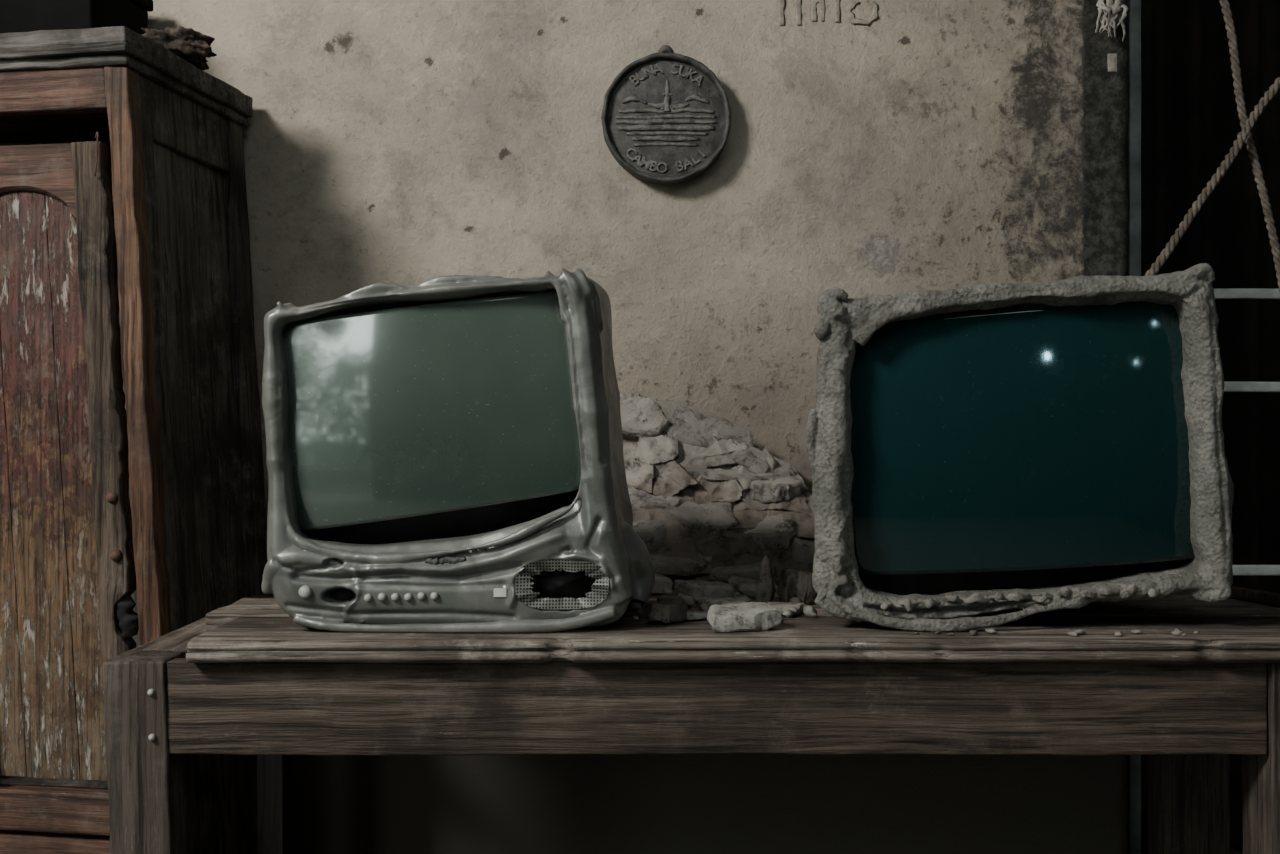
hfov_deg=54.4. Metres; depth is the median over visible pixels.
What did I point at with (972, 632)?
pebble
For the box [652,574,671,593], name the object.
chunk
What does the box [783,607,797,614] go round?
pebble
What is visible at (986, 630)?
pebble
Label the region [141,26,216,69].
lump
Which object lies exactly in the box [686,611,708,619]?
plaster slab
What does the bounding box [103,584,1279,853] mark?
wooden table
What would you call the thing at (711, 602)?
chunk
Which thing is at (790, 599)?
pebble
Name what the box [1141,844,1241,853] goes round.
floor
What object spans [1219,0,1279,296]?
rope
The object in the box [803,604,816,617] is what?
pebble
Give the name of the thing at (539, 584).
speaker grille
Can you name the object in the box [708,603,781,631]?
chunk
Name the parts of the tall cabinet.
door rail, door panel, rail, rail, door, cornice, corner post, panel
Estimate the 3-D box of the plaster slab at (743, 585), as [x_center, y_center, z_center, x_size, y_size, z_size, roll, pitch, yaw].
[0.188,0.266,2.079,0.092,0.031,0.050,0,0,16]
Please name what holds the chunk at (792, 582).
on the wooden table
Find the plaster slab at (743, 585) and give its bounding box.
[725,575,777,596]
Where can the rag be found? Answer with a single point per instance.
(1112, 9)
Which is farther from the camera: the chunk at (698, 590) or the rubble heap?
the rubble heap
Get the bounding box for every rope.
[1142,77,1279,275]
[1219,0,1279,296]
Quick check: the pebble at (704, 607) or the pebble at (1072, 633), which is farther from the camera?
the pebble at (704, 607)
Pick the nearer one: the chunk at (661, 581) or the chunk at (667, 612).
the chunk at (667, 612)
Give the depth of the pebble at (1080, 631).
1.69 m
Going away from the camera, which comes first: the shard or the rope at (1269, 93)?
the shard
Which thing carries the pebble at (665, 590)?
on the wooden table
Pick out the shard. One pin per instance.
(765, 588)
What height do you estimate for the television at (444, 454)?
0.501 m
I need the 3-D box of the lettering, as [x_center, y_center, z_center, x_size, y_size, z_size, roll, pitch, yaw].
[0.378,-0.836,2.499,0.203,0.060,0.003,0,0,0]
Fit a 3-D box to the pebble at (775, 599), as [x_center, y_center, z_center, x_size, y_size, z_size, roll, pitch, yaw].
[0.211,0.274,1.953,0.027,0.013,0.023,0,0,-15]
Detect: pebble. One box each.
[662,587,670,593]
[677,593,695,607]
[700,602,708,611]
[736,595,751,602]
[772,597,781,601]
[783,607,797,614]
[783,609,794,616]
[787,597,802,602]
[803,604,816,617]
[969,630,978,634]
[985,629,996,632]
[1067,630,1077,635]
[1074,629,1085,633]
[1114,631,1121,635]
[1131,630,1141,633]
[1171,630,1182,634]
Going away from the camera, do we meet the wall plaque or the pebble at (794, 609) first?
the pebble at (794, 609)
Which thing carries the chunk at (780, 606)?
on the wooden table
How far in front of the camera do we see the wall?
2.50 m
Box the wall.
[0,0,1129,853]
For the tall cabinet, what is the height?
1.719 m
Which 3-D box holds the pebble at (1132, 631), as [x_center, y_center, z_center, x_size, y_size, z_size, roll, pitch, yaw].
[0.675,0.278,1.693,0.014,0.006,0.009,0,0,0]
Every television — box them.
[261,267,654,632]
[804,262,1235,630]
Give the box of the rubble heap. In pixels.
[619,391,815,584]
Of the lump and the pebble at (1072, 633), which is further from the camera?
the lump
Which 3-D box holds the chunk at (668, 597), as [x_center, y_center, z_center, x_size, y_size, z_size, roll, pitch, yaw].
[0.050,0.270,1.930,0.049,0.022,0.039,0,0,-32]
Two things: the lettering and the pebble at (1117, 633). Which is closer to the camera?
the pebble at (1117, 633)
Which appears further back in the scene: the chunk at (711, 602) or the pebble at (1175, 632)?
the chunk at (711, 602)
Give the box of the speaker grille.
[515,560,608,608]
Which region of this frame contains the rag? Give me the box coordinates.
[1095,0,1128,71]
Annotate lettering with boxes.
[778,0,878,25]
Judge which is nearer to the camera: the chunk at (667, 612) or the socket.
the socket
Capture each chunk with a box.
[641,601,686,622]
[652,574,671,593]
[656,593,687,608]
[674,580,733,601]
[698,597,746,607]
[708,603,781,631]
[766,602,803,614]
[777,567,815,604]
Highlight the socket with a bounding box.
[330,589,354,599]
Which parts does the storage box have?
box lid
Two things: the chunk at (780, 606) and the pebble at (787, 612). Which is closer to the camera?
the pebble at (787, 612)
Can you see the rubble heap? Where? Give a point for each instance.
(708, 503)
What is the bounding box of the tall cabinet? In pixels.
[0,26,270,853]
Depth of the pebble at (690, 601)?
1.92 m
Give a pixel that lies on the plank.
(1271, 597)
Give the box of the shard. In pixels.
[756,556,775,604]
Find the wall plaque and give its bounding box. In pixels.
[601,45,730,184]
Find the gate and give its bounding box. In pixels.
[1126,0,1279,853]
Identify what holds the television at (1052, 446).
on the wooden table
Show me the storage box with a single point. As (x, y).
(16, 16)
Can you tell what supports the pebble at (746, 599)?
on the wooden table
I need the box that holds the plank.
[1233,586,1279,604]
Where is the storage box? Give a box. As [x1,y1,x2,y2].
[0,0,153,33]

